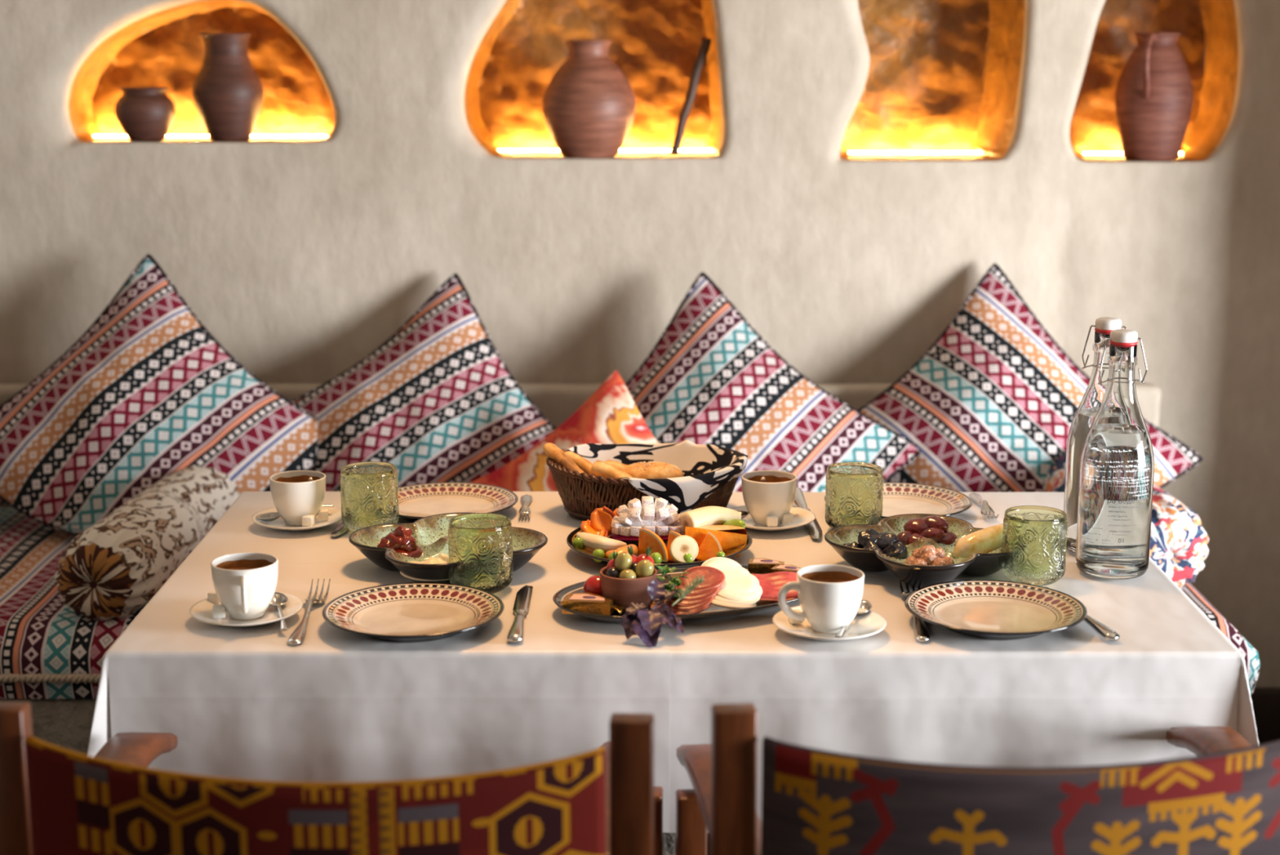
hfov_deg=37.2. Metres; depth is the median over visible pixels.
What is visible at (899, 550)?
prune
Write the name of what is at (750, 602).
cheese slice
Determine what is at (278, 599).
bowl
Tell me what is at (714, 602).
cheese slice
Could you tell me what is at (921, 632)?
fork
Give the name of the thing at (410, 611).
dinner plate
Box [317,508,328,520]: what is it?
sugar cube
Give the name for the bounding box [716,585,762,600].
cheese slice
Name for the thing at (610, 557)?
grape
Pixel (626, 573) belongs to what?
olive
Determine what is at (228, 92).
clay vase
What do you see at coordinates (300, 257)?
wall
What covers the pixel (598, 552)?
grape
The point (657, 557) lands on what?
grape
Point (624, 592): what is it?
bowl
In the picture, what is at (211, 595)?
sugar cube
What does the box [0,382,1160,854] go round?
bench
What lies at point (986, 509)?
fork
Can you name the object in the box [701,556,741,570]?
cheese slice
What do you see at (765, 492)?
coffee cup
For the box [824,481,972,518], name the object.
dinner plate
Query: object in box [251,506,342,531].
saucer
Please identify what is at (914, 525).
date
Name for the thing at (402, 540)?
jam
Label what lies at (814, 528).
knife
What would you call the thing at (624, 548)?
slice
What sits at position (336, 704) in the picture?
tablecloth
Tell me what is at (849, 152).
diffuser
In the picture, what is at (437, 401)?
throw pillow
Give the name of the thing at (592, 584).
tomato
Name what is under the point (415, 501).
dinner plate
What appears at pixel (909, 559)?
nut
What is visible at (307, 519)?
sugar cube
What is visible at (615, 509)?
papaya piece
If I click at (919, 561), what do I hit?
nut
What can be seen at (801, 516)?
saucer
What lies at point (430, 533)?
dish
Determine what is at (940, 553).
nut
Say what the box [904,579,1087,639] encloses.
dinner plate
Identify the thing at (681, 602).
sausage slice
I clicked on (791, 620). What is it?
sugar cube
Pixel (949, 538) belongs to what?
date
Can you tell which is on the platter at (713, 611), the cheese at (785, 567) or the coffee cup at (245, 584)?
the cheese at (785, 567)
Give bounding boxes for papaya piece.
[580,519,608,537]
[590,506,615,535]
[613,507,618,515]
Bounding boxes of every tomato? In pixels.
[583,573,603,595]
[606,551,617,569]
[626,544,636,562]
[636,546,654,565]
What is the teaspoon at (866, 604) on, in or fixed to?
on the saucer at (869, 623)
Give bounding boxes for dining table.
[706,832,710,854]
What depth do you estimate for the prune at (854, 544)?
2.50 m
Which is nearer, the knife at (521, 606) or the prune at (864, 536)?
the knife at (521, 606)
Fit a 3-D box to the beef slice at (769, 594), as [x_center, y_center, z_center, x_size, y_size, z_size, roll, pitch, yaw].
[0.168,0.206,2.354,0.066,0.016,0.027,-2,12,-8]
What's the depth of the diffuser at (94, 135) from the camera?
3.83 m
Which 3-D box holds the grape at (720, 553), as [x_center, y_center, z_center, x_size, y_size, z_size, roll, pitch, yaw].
[0.106,0.168,2.493,0.012,0.013,0.012,0,12,0]
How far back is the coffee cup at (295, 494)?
2.69 m
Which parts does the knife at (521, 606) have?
handle, blade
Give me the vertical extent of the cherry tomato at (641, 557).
0.035 m
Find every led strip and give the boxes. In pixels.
[93,135,328,138]
[497,149,713,152]
[847,151,982,155]
[1082,152,1182,155]
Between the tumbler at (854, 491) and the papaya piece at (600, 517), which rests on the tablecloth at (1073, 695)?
the tumbler at (854, 491)
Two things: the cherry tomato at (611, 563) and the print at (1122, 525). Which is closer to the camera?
the cherry tomato at (611, 563)
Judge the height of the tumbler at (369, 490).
0.090 m
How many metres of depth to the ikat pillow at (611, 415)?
3.40 m
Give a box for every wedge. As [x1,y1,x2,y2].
[637,528,668,561]
[666,530,694,561]
[695,531,722,559]
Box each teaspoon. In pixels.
[255,503,333,521]
[269,591,288,631]
[737,504,797,518]
[835,600,871,637]
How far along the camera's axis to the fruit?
2.47 m
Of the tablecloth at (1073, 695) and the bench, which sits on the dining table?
the tablecloth at (1073, 695)
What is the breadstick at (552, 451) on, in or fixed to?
on the napkin
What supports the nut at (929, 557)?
on the nut
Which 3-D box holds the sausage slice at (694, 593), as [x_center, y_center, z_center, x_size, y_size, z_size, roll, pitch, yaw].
[0.072,0.194,2.334,0.059,0.019,0.051,0,12,0]
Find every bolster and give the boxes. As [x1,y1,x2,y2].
[54,465,239,620]
[1043,452,1208,589]
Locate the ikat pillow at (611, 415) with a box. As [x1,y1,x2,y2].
[471,370,658,491]
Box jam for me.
[377,525,422,557]
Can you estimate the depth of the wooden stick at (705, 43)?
3.72 m
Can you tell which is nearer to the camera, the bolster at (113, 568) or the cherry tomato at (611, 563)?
the cherry tomato at (611, 563)
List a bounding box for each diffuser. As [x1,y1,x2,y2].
[93,135,327,136]
[497,149,713,151]
[848,151,981,152]
[1083,152,1182,153]
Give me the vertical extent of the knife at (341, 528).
0.010 m
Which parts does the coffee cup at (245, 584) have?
handle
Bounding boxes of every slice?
[576,532,626,551]
[583,546,605,559]
[605,543,638,558]
[665,596,713,610]
[668,593,716,606]
[669,534,698,563]
[672,586,719,599]
[672,603,711,614]
[675,583,722,596]
[680,565,725,591]
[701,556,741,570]
[711,598,756,608]
[714,594,760,604]
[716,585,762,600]
[721,565,749,580]
[721,573,759,592]
[751,571,796,580]
[757,577,796,585]
[757,587,798,601]
[759,582,783,589]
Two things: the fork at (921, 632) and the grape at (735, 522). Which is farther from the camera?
the grape at (735, 522)
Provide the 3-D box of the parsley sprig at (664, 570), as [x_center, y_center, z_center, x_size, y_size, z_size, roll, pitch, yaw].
[0.032,0.190,2.306,0.045,0.044,0.044,-4,12,-18]
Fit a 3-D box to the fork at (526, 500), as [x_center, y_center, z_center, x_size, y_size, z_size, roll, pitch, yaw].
[-0.170,0.114,2.817,0.018,0.017,0.143,0,12,-2]
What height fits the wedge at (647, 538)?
0.046 m
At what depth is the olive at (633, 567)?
2.31 m
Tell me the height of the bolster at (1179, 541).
0.174 m
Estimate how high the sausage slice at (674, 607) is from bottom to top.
0.018 m
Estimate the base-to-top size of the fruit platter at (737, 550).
0.022 m
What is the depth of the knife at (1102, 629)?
2.23 m
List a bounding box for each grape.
[572,536,584,547]
[592,548,604,562]
[608,551,618,559]
[650,551,662,563]
[683,552,693,562]
[715,550,724,556]
[722,518,746,531]
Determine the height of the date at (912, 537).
0.026 m
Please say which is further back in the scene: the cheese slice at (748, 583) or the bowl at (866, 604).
the cheese slice at (748, 583)
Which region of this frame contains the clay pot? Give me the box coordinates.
[115,86,175,141]
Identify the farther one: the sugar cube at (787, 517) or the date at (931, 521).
the sugar cube at (787, 517)
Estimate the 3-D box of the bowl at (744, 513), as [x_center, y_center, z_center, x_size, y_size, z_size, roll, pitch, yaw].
[0.138,0.128,2.722,0.039,0.009,0.027,-6,13,-17]
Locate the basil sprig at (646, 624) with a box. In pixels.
[621,577,684,647]
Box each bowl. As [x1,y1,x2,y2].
[255,511,280,521]
[269,591,288,606]
[600,566,657,612]
[737,511,749,518]
[857,600,871,614]
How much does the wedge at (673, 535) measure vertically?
0.045 m
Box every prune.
[843,541,862,548]
[857,528,879,546]
[862,539,884,568]
[875,531,899,549]
[882,542,907,559]
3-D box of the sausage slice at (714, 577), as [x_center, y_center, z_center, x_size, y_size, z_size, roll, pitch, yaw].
[0.076,0.187,2.341,0.059,0.021,0.050,0,12,0]
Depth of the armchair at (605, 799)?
1.72 m
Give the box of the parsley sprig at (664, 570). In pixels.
[654,564,689,597]
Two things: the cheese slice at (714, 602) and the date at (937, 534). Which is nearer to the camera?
the cheese slice at (714, 602)
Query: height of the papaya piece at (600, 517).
0.042 m
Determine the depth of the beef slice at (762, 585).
2.36 m
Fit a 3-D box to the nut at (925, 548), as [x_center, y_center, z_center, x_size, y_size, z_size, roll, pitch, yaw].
[0.370,0.161,2.442,0.021,0.022,0.023,6,13,26]
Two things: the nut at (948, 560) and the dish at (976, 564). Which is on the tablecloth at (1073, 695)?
the dish at (976, 564)
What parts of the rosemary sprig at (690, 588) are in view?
stem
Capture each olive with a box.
[605,567,620,577]
[614,551,632,572]
[618,568,635,578]
[630,562,638,577]
[635,559,653,577]
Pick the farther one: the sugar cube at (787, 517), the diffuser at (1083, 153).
the diffuser at (1083, 153)
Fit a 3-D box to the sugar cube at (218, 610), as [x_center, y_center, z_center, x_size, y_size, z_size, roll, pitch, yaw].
[-0.504,0.220,2.276,0.014,0.014,0.014,-2,12,-9]
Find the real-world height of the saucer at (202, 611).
0.015 m
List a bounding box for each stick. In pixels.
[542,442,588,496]
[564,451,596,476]
[591,460,632,479]
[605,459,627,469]
[670,37,711,155]
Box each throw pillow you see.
[0,253,319,535]
[290,272,556,491]
[625,271,920,492]
[857,262,1203,492]
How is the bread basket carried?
on the tablecloth at (336, 704)
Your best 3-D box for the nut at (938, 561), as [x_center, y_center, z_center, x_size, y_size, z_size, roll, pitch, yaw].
[0.382,0.177,2.429,0.022,0.021,0.022,-1,12,-5]
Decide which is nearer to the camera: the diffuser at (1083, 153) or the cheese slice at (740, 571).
the cheese slice at (740, 571)
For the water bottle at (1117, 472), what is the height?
0.320 m
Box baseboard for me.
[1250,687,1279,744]
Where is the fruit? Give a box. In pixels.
[951,524,1003,558]
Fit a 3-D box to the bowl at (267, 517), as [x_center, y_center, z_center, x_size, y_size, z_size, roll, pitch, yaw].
[-0.530,0.129,2.715,0.039,0.009,0.027,-8,14,-24]
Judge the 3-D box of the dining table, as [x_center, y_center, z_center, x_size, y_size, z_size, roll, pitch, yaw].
[0.361,0.546,2.637,0.642,0.750,0.752,0,12,0]
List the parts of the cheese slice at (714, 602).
casing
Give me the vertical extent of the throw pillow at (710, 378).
0.451 m
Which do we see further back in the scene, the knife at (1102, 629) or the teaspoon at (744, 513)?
the teaspoon at (744, 513)
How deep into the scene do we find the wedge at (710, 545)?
2.53 m
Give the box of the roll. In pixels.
[622,461,683,478]
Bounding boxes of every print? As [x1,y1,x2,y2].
[1102,505,1142,564]
[1106,465,1149,496]
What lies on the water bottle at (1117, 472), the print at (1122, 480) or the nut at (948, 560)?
the print at (1122, 480)
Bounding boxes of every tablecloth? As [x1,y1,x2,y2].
[86,491,669,831]
[663,492,1258,832]
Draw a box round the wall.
[0,0,1279,687]
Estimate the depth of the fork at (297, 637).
2.28 m
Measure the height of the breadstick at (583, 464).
0.048 m
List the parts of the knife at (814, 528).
handle, blade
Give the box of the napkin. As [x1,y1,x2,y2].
[564,440,747,513]
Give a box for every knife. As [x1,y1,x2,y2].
[330,522,349,536]
[506,584,533,643]
[794,486,822,539]
[1043,586,1119,640]
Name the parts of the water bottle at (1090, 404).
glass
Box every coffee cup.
[210,552,278,619]
[269,470,325,525]
[741,470,797,525]
[777,564,864,633]
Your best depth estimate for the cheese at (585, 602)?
2.28 m
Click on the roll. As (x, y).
(651, 469)
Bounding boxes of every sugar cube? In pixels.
[207,589,219,603]
[212,604,226,617]
[302,514,315,526]
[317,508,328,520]
[765,515,777,526]
[780,511,792,523]
[787,608,803,623]
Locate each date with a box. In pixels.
[897,529,913,545]
[902,517,928,533]
[907,532,926,544]
[920,527,945,542]
[924,515,949,531]
[937,530,958,544]
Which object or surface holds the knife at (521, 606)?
on the tablecloth at (336, 704)
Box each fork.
[287,577,330,645]
[518,494,532,517]
[899,579,930,642]
[968,492,999,519]
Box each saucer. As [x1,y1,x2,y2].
[189,592,302,626]
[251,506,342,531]
[730,505,815,531]
[772,604,886,640]
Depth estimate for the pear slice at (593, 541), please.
2.53 m
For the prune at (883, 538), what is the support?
in the dish at (976, 564)
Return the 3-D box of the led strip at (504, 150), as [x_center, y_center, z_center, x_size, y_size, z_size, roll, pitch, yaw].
[-0.075,-0.564,3.883,0.477,0.006,0.012,0,12,0]
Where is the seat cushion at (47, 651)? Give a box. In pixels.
[0,506,1260,698]
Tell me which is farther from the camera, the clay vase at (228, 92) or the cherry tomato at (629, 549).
the clay vase at (228, 92)
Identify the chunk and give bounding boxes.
[679,506,741,533]
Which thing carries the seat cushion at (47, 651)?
on the bench
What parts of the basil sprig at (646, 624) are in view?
stem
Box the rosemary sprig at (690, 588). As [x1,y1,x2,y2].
[671,574,706,606]
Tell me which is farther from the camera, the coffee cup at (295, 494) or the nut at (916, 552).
the coffee cup at (295, 494)
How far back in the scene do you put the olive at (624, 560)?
2.30 m
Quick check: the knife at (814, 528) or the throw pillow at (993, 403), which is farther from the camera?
the throw pillow at (993, 403)
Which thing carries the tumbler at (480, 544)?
on the tablecloth at (336, 704)
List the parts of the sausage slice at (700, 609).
casing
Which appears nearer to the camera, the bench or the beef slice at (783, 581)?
the beef slice at (783, 581)
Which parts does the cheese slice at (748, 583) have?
casing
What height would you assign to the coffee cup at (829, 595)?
0.068 m
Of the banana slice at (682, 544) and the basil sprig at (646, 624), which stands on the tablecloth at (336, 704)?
the basil sprig at (646, 624)
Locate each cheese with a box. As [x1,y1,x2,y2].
[561,592,624,615]
[747,557,784,573]
[770,564,801,573]
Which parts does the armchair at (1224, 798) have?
post, armrest, post, armrest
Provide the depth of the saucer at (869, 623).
2.24 m
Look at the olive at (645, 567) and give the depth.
2.30 m
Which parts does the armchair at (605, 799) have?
post, armrest, armrest, post, post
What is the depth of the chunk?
2.59 m
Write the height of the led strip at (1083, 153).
0.006 m
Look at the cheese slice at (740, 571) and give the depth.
2.37 m
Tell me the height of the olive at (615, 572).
0.020 m
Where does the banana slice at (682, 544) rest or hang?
on the fruit platter at (737, 550)
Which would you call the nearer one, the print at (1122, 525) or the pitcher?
the print at (1122, 525)
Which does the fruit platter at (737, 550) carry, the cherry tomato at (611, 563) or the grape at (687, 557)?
the grape at (687, 557)
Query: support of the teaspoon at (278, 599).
on the saucer at (202, 611)
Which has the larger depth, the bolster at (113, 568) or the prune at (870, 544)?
the bolster at (113, 568)
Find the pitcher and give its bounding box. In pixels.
[1115,32,1193,160]
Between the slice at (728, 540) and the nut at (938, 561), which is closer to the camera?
the nut at (938, 561)
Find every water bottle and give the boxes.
[1063,316,1126,553]
[1075,328,1154,579]
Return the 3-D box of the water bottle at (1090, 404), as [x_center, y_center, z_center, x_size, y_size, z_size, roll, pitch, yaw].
[0.624,0.011,2.564,0.094,0.320,0.094,3,12,12]
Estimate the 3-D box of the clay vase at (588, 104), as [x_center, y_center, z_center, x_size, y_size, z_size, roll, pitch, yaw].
[-0.100,-0.646,3.733,0.185,0.225,0.185,-3,12,-16]
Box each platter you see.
[552,564,798,622]
[566,527,752,569]
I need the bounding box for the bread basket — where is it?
[546,450,738,520]
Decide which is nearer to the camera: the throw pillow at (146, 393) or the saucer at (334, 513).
the saucer at (334, 513)
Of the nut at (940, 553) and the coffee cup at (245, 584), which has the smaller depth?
the coffee cup at (245, 584)
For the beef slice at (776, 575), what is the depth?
2.38 m
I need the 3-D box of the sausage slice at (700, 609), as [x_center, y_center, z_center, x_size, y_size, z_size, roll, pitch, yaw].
[0.057,0.217,2.305,0.059,0.015,0.052,0,12,0]
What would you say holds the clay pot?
in the wall
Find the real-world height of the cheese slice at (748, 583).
0.021 m
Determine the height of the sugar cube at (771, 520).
0.014 m
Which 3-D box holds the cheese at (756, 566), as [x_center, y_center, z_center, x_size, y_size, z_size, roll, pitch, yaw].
[0.169,0.178,2.437,0.058,0.015,0.029,2,12,10]
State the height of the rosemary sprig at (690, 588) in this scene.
0.019 m
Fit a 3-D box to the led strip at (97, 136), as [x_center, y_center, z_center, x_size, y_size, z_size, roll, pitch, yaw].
[-0.887,-0.586,3.837,0.512,0.006,0.012,0,12,0]
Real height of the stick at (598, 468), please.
0.035 m
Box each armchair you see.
[0,701,662,854]
[675,702,1279,854]
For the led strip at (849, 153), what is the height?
0.006 m
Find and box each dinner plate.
[322,582,504,642]
[397,481,518,522]
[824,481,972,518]
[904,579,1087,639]
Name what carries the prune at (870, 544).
in the dish at (976, 564)
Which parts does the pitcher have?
handle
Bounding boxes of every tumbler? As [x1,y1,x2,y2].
[339,461,399,531]
[448,512,513,593]
[824,462,883,528]
[1001,505,1067,586]
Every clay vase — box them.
[191,33,263,141]
[542,40,635,157]
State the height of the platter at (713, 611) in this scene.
0.020 m
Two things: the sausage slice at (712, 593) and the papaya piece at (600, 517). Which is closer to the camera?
the sausage slice at (712, 593)
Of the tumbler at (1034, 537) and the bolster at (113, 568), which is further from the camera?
the bolster at (113, 568)
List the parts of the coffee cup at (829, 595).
handle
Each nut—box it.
[905,555,915,564]
[911,548,920,558]
[911,557,928,564]
[919,544,936,556]
[920,551,936,564]
[930,557,946,564]
[934,547,946,558]
[942,555,954,564]
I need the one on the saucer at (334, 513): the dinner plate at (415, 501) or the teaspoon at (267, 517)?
the teaspoon at (267, 517)
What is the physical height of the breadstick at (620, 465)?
0.031 m
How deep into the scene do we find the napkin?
2.83 m
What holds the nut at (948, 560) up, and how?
in the dish at (976, 564)
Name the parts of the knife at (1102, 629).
handle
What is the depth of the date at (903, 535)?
2.55 m
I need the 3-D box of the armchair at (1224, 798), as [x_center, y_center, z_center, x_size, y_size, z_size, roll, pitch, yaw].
[0.373,0.628,1.998,0.647,0.843,0.443,-1,12,-5]
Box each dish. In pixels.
[348,511,547,583]
[824,513,1008,587]
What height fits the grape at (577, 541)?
0.019 m
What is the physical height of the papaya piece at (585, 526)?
0.030 m
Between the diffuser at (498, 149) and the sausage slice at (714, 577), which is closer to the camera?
the sausage slice at (714, 577)
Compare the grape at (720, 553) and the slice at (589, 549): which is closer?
the grape at (720, 553)

